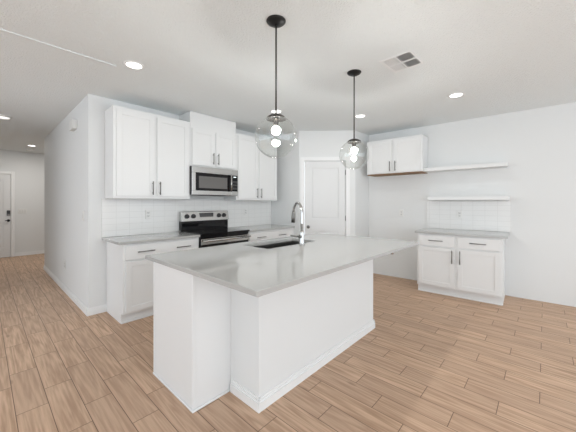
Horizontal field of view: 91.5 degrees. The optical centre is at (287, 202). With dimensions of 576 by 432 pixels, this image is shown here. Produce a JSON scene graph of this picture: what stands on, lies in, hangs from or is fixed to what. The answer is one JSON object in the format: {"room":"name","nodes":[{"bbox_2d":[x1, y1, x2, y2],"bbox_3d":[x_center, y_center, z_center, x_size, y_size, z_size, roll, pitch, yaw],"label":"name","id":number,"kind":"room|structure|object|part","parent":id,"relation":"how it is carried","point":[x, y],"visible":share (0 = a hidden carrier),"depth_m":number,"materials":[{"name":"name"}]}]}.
{"room":"kitchen","nodes":[
{"label":"kitchen","id":0,"kind":"room"},
{"bbox_2d":[0,150,43,252],"bbox_3d":[-6.648,0.024,7.265,0.120,2.627,3.470,0,0,42],"label":"wall","id":1,"kind":"structure","parent":0,"point":[28,167],"depth_m":7.17,"materials":[{"name":"white paint"}]},
{"bbox_2d":[0,171,14,257],"bbox_3d":[-7.135,0.287,6.579,0.089,2.100,1.050,0,0,42],"label":"door","id":2,"kind":"structure","parent":1,"relation":"in","point":[7,179],"depth_m":6.88,"materials":[{"name":"white paint"}]},
{"bbox_2d":[15,250,43,255],"bbox_3d":[-6.598,1.293,7.219,0.016,0.088,3.230,0,0,42],"label":"baseboard","id":3,"kind":"structure","parent":1,"relation":"attached to","point":[39,251],"depth_m":7.20,"materials":[{"name":"white paint"}]},
{"bbox_2d":[44,94,270,307],"bbox_3d":[-2.576,0.024,5.631,3.433,2.627,3.117,0,0,42],"label":"wall","id":4,"kind":"structure","parent":0,"point":[74,161],"depth_m":3.69,"materials":[{"name":"white paint"}]},
{"bbox_2d":[43,265,87,315],"bbox_3d":[-3.634,1.293,4.476,3.433,0.088,0.016,0,0,42],"label":"baseboard","id":5,"kind":"structure","parent":4,"relation":"attached to","point":[59,283],"depth_m":4.05,"materials":[{"name":"white paint"}]},
{"bbox_2d":[69,119,76,130],"bbox_3d":[-2.877,-1.035,3.758,0.210,0.120,0.050,0,0,42],"label":"door chime","id":6,"kind":"object","parent":4,"relation":"attached to","point":[73,123],"visible":1,"depth_m":3.70,"materials":[{"name":"white plastic"}]},
{"bbox_2d":[87,304,106,315],"bbox_3d":[-2.300,1.293,3.379,0.016,0.088,0.200,0,0,42],"label":"baseboard","id":7,"kind":"structure","parent":4,"relation":"attached to","point":[102,308],"depth_m":3.38,"materials":[{"name":"white paint"}]},
{"bbox_2d":[105,105,189,198],"bbox_3d":[-1.787,-0.588,3.663,0.380,1.074,0.945,0,0,42],"label":"upper cabinet","id":8,"kind":"object","parent":4,"relation":"attached to","point":[147,155],"visible":1,"depth_m":3.47,"materials":[{"name":"white paint"}]},
{"bbox_3d":[-1.835,-0.585,3.396,0.019,1.007,0.426,0,0,43],"label":"door","id":9,"kind":"part","parent":8,"relation":"part of","materials":[{"name":"white paint"}]},
{"bbox_3d":[-1.525,-0.585,3.735,0.019,1.007,0.426,0,0,43],"label":"door","id":10,"kind":"part","parent":8,"relation":"part of","materials":[{"name":"white paint"}]},
{"bbox_2d":[101,198,270,236],"bbox_3d":[-1.303,0.184,4.470,0.011,0.475,2.861,0,0,42],"label":"tile backsplash","id":11,"kind":"structure","parent":4,"relation":"attached to","point":[119,217],"depth_m":3.97,"materials":[{"name":"white tile"}]},
{"bbox_2d":[145,210,150,218],"bbox_3d":[-1.896,0.159,3.805,0.013,0.120,0.072,0,0,42],"label":"wall outlet","id":12,"kind":"object","parent":11,"relation":"attached to","point":[147,212],"visible":1,"depth_m":3.80,"materials":[{"name":"white plastic"}]},
{"bbox_2d":[179,111,235,169],"bbox_3d":[-1.200,-0.900,4.304,0.380,0.770,0.788,0,0,42],"label":"upper cabinet","id":13,"kind":"object","parent":4,"relation":"attached to","point":[212,139],"visible":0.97,"depth_m":4.16,"materials":[{"name":"white paint"}]},
{"bbox_3d":[-1.224,-0.791,4.063,0.019,0.513,0.357,0,0,43],"label":"door","id":14,"kind":"part","parent":13,"relation":"part of","materials":[{"name":"white paint"}]},
{"bbox_2d":[190,166,237,195],"bbox_3d":[-1.181,-0.309,4.273,0.432,0.407,0.784,0,0,42],"label":"microwave","id":15,"kind":"object","parent":13,"relation":"attached to","point":[204,181],"visible":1,"depth_m":4.12,"materials":[{"name":"silver metal"}]},
{"bbox_3d":[-0.843,-0.311,4.410,0.028,0.398,0.125,0,0,43],"label":"control panel","id":16,"kind":"part","parent":15,"relation":"part of","materials":[{"name":"silver metal"}]},
{"bbox_3d":[-0.962,-0.791,4.348,0.019,0.513,0.357,0,0,43],"label":"door","id":17,"kind":"part","parent":13,"relation":"part of","materials":[{"name":"white paint"}]},
{"bbox_2d":[224,133,276,200],"bbox_3d":[-0.617,-0.583,4.940,0.380,1.084,0.932,0,0,42],"label":"upper cabinet","id":18,"kind":"object","parent":4,"relation":"attached to","point":[257,171],"visible":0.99,"depth_m":4.78,"materials":[{"name":"white paint"}]},
{"bbox_3d":[-0.663,-0.580,4.675,0.019,1.017,0.419,0,0,43],"label":"door","id":19,"kind":"part","parent":18,"relation":"part of","materials":[{"name":"white paint"}]},
{"bbox_3d":[-0.357,-0.580,5.009,0.019,1.017,0.419,0,0,43],"label":"door","id":20,"kind":"part","parent":18,"relation":"part of","materials":[{"name":"white paint"}]},
{"bbox_2d":[271,131,301,234],"bbox_3d":[-0.011,0.024,5.317,0.772,2.627,0.126,0,0,42],"label":"wall","id":21,"kind":"structure","parent":0,"point":[288,161],"depth_m":5.23,"materials":[{"name":"white paint"}]},
{"bbox_2d":[0,0,575,153],"bbox_3d":[-1.469,-1.340,2.838,14.000,0.100,10.200,0,0,42],"label":"ceiling","id":22,"kind":"structure","parent":0,"point":[214,58],"depth_m":2.55,"materials":[{"name":"white paint"}]},
{"bbox_2d":[0,114,10,118],"bbox_3d":[-4.248,-1.276,4.171,0.200,0.028,0.200,0,0,42],"label":"recessed light","id":23,"kind":"object","parent":22,"relation":"in","point":[2,116],"visible":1,"depth_m":4.16,"materials":[{"name":"white plastic"}]},
{"bbox_2d":[0,28,116,66],"bbox_3d":[-3.090,-1.286,1.041,0.020,0.008,4.360,0,0,42],"label":"seam","id":24,"kind":"structure","parent":22,"relation":"attached to","point":[0,28],"depth_m":2.31,"materials":[{"name":"white paint"}]},
{"bbox_2d":[123,60,144,69],"bbox_3d":[-1.442,-1.286,2.630,0.176,0.008,0.176,0,0,42],"label":"recessed light","id":25,"kind":"object","parent":22,"relation":"in","point":[131,64],"visible":1,"depth_m":2.63,"materials":[{"name":"white paint"}]},
{"bbox_2d":[255,15,294,158],"bbox_3d":[-0.085,-0.802,1.993,0.300,0.975,0.300,0,0,42],"label":"pendant light","id":26,"kind":"object","parent":22,"relation":"hanging from","point":[274,21],"visible":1,"depth_m":1.99,"materials":[{"name":"black metal"}]},
{"bbox_3d":[-0.085,-0.945,1.993,0.012,0.632,0.012,0,0,43],"label":"rod","id":27,"kind":"part","parent":26,"relation":"part of","materials":[{"name":"grey metal"}]},
{"bbox_2d":[273,117,278,126],"bbox_3d":[-0.085,-0.571,1.993,0.038,0.069,0.038,0,0,43],"label":"socket","id":28,"kind":"object","parent":26,"relation":"attached to","point":[275,119],"depth_m":1.98,"materials":[{"name":"silver metal"}]},
{"bbox_3d":[-0.085,-0.511,1.993,0.060,0.060,0.060,0,0,43],"label":"bulb","id":29,"kind":"part","parent":26,"relation":"part of","materials":[{"name":"white glass"}]},
{"bbox_2d":[270,109,281,112],"bbox_3d":[-0.166,-1.286,3.963,0.176,0.008,0.176,0,0,42],"label":"recessed light","id":30,"kind":"object","parent":22,"relation":"in","point":[273,110],"visible":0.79,"depth_m":3.95,"materials":[{"name":"white paint"}]},
{"bbox_2d":[341,69,368,169],"bbox_3d":[0.655,-0.809,2.781,0.290,0.961,0.290,0,0,42],"label":"pendant light","id":31,"kind":"object","parent":22,"relation":"hanging from","point":[355,72],"visible":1,"depth_m":2.78,"materials":[{"name":"black metal"}]},
{"bbox_3d":[0.655,-0.947,2.781,0.012,0.629,0.012,0,0,43],"label":"rod","id":32,"kind":"part","parent":31,"relation":"part of","materials":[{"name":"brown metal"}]},
{"bbox_2d":[355,114,365,117],"bbox_3d":[1.074,-1.286,4.177,0.176,0.008,0.176,0,0,42],"label":"recessed light","id":33,"kind":"object","parent":22,"relation":"in","point":[358,115],"visible":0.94,"depth_m":4.18,"materials":[{"name":"white paint"}]},
{"bbox_2d":[379,50,423,72],"bbox_3d":[1.043,-1.285,2.576,0.282,0.010,0.320,0,0,45],"label":"ceiling vent","id":34,"kind":"object","parent":22,"relation":"in","point":[405,60],"visible":1,"depth_m":2.56,"materials":[{"name":"white metal"}]},
{"bbox_2d":[448,92,464,97],"bbox_3d":[2.014,-1.286,3.363,0.176,0.008,0.176,0,0,42],"label":"recessed light","id":35,"kind":"object","parent":22,"relation":"in","point":[458,94],"visible":1,"depth_m":3.36,"materials":[{"name":"white paint"}]},
{"bbox_2d":[0,254,575,431],"bbox_3d":[-1.469,1.362,2.838,14.000,0.050,10.200,0,0,42],"label":"floor","id":36,"kind":"structure","parent":0,"point":[429,362],"depth_m":2.19,"materials":[{"name":"brown wood"}]},
{"bbox_2d":[106,237,198,323],"bbox_3d":[-1.689,0.895,3.570,0.650,0.883,0.908,0,0,42],"label":"base cabinet","id":37,"kind":"object","parent":36,"relation":"on","point":[129,276],"visible":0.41,"depth_m":3.19,"materials":[{"name":"white paint"}]},
{"bbox_3d":[-1.528,1.326,3.423,0.015,0.022,0.908,0,0,43],"label":"toe trim","id":38,"kind":"part","parent":37,"relation":"part of","materials":[{"name":"white paint"}]},
{"bbox_3d":[-1.633,0.926,3.216,0.019,0.555,0.410,0,0,43],"label":"cabinet door","id":39,"kind":"part","parent":37,"relation":"part of","materials":[{"name":"white paint"}]},
{"bbox_2d":[102,232,199,244],"bbox_3d":[-1.710,0.438,3.556,0.622,0.030,0.961,0,0,42],"label":"countertop","id":40,"kind":"structure","parent":37,"relation":"on","point":[142,238],"depth_m":3.41,"materials":[{"name":"grey stone"}]},
{"bbox_3d":[-1.483,0.554,3.381,0.019,0.151,0.856,0,0,43],"label":"drawer","id":41,"kind":"part","parent":37,"relation":"part of","materials":[{"name":"white paint"}]},
{"bbox_2d":[153,262,230,412],"bbox_3d":[-0.066,0.895,2.819,0.614,0.884,2.263,0,0,42],"label":"base cabinet","id":42,"kind":"object","parent":36,"relation":"on","point":[192,314],"visible":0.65,"depth_m":1.92,"materials":[{"name":"white paint"}]},
{"bbox_3d":[-0.821,0.895,2.002,0.602,0.884,0.019,0,0,43],"label":"panel","id":43,"kind":"part","parent":42,"relation":"part of","materials":[{"name":"white paint"}]},
{"bbox_2d":[145,233,417,296],"bbox_3d":[0.130,0.438,2.657,1.374,0.030,2.316,0,0,42],"label":"countertop","id":44,"kind":"structure","parent":42,"relation":"on","point":[243,267],"depth_m":2.09,"materials":[{"name":"grey stone"}]},
{"bbox_2d":[253,241,306,248],"bbox_3d":[-0.065,0.564,2.956,0.392,0.219,0.788,0,0,42],"label":"sink","id":45,"kind":"object","parent":44,"relation":"in","point":[281,244],"visible":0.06,"depth_m":3.18,"materials":[{"name":"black metal"}]},
{"bbox_2d":[290,202,304,244],"bbox_3d":[0.100,0.206,2.861,0.143,0.434,0.312,0,0,2],"label":"kitchen faucet","id":46,"kind":"object","parent":44,"relation":"on","point":[301,236],"visible":1,"depth_m":2.80,"materials":[{"name":"silver metal"}]},
{"bbox_3d":[0.100,0.136,2.898,0.027,0.294,0.222,0,0,-24],"label":"spout","id":47,"kind":"part","parent":46,"relation":"part of","materials":[{"name":"silver metal"}]},
{"bbox_2d":[299,230,304,244],"bbox_3d":[0.139,0.350,2.809,0.060,0.146,0.060,0,0,43],"label":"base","id":48,"kind":"object","parent":46,"relation":"attached to","point":[301,242],"depth_m":2.79,"materials":[{"name":"silver metal"}]},
{"bbox_2d":[179,211,250,247],"bbox_3d":[-1.076,0.735,4.187,0.681,1.205,0.814,0,0,42],"label":"electric range","id":49,"kind":"object","parent":36,"relation":"on","point":[212,228],"visible":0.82,"depth_m":4.16,"materials":[{"name":"black metal"}]},
{"bbox_3d":[-1.290,0.203,4.383,0.094,0.143,0.814,0,0,43],"label":"control panel","id":50,"kind":"part","parent":49,"relation":"part of","materials":[{"name":"silver metal"}]},
{"bbox_2d":[180,227,249,234],"bbox_3d":[-1.075,0.421,4.186,0.592,0.020,0.812,0,0,43],"label":"cooktop","id":51,"kind":"object","parent":49,"relation":"in","point":[201,230],"depth_m":4.15,"materials":[{"name":"black glass"}]},
{"bbox_3d":[-0.891,0.454,4.018,0.030,0.043,0.808,0,0,43],"label":"trim","id":52,"kind":"part","parent":49,"relation":"part of","materials":[{"name":"silver metal"}]},
{"bbox_3d":[-0.888,0.758,4.014,0.040,0.558,0.804,0,0,43],"label":"oven door","id":53,"kind":"part","parent":49,"relation":"part of","materials":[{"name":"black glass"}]},
{"bbox_3d":[-0.847,0.509,3.977,0.061,0.028,0.788,0,0,43],"label":"oven handle","id":54,"kind":"part","parent":49,"relation":"part of","materials":[{"name":"silver metal"}]},
{"bbox_2d":[248,228,293,240],"bbox_3d":[-0.458,0.895,4.913,0.650,0.883,1.068,0,0,42],"label":"base cabinet","id":55,"kind":"object","parent":36,"relation":"on","point":[268,234],"visible":0.19,"depth_m":4.67,"materials":[{"name":"white paint"}]},
{"bbox_2d":[229,224,294,231],"bbox_3d":[-0.465,0.438,4.915,0.622,0.030,1.072,0,0,42],"label":"countertop","id":56,"kind":"structure","parent":55,"relation":"on","point":[255,228],"depth_m":4.79,"materials":[{"name":"grey stone"}]},
{"bbox_2d":[417,233,504,305],"bbox_3d":[2.529,0.895,4.136,1.032,0.883,0.650,0,0,40],"label":"base cabinet","id":57,"kind":"object","parent":36,"relation":"on","point":[465,267],"visible":0.97,"depth_m":3.87,"materials":[{"name":"white paint"}]},
{"bbox_3d":[2.154,0.554,4.085,0.472,0.151,0.019,0,0,40],"label":"drawer","id":58,"kind":"part","parent":57,"relation":"part of","materials":[{"name":"white paint"}]},
{"bbox_3d":[2.154,0.926,4.085,0.472,0.555,0.019,0,0,40],"label":"cabinet door","id":59,"kind":"part","parent":57,"relation":"part of","materials":[{"name":"white paint"}]},
{"bbox_3d":[2.389,1.326,3.969,1.032,0.022,0.015,0,0,40],"label":"toe trim","id":60,"kind":"part","parent":57,"relation":"part of","materials":[{"name":"white paint"}]},
{"bbox_2d":[415,228,509,238],"bbox_3d":[2.542,0.438,4.128,1.110,0.030,0.630,0,0,40],"label":"countertop","id":61,"kind":"structure","parent":57,"relation":"on","point":[491,234],"depth_m":3.98,"materials":[{"name":"grey stone"}]},
{"bbox_3d":[2.544,0.554,3.759,0.472,0.151,0.019,0,0,40],"label":"drawer","id":62,"kind":"part","parent":57,"relation":"part of","materials":[{"name":"white paint"}]},
{"bbox_3d":[2.544,0.926,3.759,0.472,0.555,0.019,0,0,40],"label":"cabinet door","id":63,"kind":"part","parent":57,"relation":"part of","materials":[{"name":"white paint"}]},
{"bbox_2d":[231,260,372,396],"bbox_3d":[0.251,0.895,2.502,0.300,0.884,1.622,0,0,42],"label":"wall","id":64,"kind":"structure","parent":0,"point":[274,335],"depth_m":2.05,"materials":[{"name":"white paint"}]},
{"bbox_2d":[230,319,374,412],"bbox_3d":[0.257,1.293,2.496,0.316,0.088,1.654,0,0,42],"label":"baseboard","id":65,"kind":"structure","parent":64,"relation":"attached to","point":[256,403],"depth_m":2.03,"materials":[{"name":"white paint"}]},
{"bbox_2d":[302,130,354,235],"bbox_3d":[0.731,0.024,5.082,0.943,2.627,0.115,0,0,2],"label":"wall","id":66,"kind":"structure","parent":0,"point":[314,143],"depth_m":5.02,"materials":[{"name":"white paint"}]},
{"bbox_2d":[300,157,349,235],"bbox_3d":[0.663,0.260,5.052,0.886,2.155,0.170,0,0,2],"label":"door","id":67,"kind":"structure","parent":66,"relation":"in","point":[327,179],"depth_m":5.04,"materials":[{"name":"white paint"}]},
{"bbox_2d":[355,131,368,236],"bbox_3d":[1.349,0.024,5.256,0.118,2.627,0.562,0,0,42],"label":"wall","id":68,"kind":"structure","parent":0,"point":[361,178],"depth_m":5.18,"materials":[{"name":"white paint"}]},
{"bbox_2d":[369,102,575,306],"bbox_3d":[4.118,0.024,3.315,6.599,2.627,0.120,0,0,40],"label":"wall","id":69,"kind":"structure","parent":0,"point":[538,145],"depth_m":4.00,"materials":[{"name":"white paint"}]},
{"bbox_2d":[367,134,427,176],"bbox_3d":[1.868,-0.790,4.865,0.930,0.602,0.380,0,0,40],"label":"upper cabinet","id":70,"kind":"object","parent":69,"relation":"attached to","point":[408,155],"visible":1,"depth_m":4.70,"materials":[{"name":"white paint"}]},
{"bbox_3d":[1.602,-0.786,4.899,0.418,0.543,0.019,0,0,40],"label":"cabinet door","id":71,"kind":"part","parent":70,"relation":"part of","materials":[{"name":"white paint"}]},
{"bbox_3d":[1.886,-0.495,4.887,0.922,0.013,0.319,0,0,40],"label":"panel","id":72,"kind":"part","parent":70,"relation":"part of","materials":[{"name":"brown wood"}]},
{"bbox_3d":[1.948,-0.786,4.609,0.418,0.543,0.019,0,0,40],"label":"cabinet door","id":73,"kind":"part","parent":70,"relation":"part of","materials":[{"name":"white paint"}]},
{"bbox_2d":[399,210,403,216],"bbox_3d":[2.016,0.185,4.987,0.072,0.120,0.013,0,0,40],"label":"wall outlet","id":74,"kind":"object","parent":69,"relation":"attached to","point":[401,212],"visible":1,"depth_m":4.98,"materials":[{"name":"white plastic"}]},
{"bbox_2d":[424,162,507,172],"bbox_3d":[2.677,-0.530,4.279,1.058,0.050,0.249,0,0,40],"label":"floating shelf","id":75,"kind":"object","parent":69,"relation":"attached to","point":[504,164],"visible":1,"depth_m":4.15,"materials":[{"name":"white paint"}]},
{"bbox_2d":[426,200,510,231],"bbox_3d":[2.758,0.194,4.366,1.115,0.457,0.012,0,0,40],"label":"tile backsplash","id":76,"kind":"structure","parent":69,"relation":"attached to","point":[479,215],"depth_m":4.31,"materials":[{"name":"white tile"}]},
{"bbox_2d":[457,211,461,217],"bbox_3d":[2.691,0.185,4.407,0.072,0.120,0.013,0,0,40],"label":"wall outlet","id":77,"kind":"object","parent":76,"relation":"attached to","point":[459,213],"visible":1,"depth_m":4.40,"materials":[{"name":"white plastic"}]},
{"bbox_2d":[428,196,508,199],"bbox_3d":[2.703,-0.066,4.257,1.020,0.054,0.249,0,0,40],"label":"floating shelf","id":78,"kind":"object","parent":69,"relation":"attached to","point":[459,197],"visible":1,"depth_m":4.10,"materials":[{"name":"white paint"}]}
]}

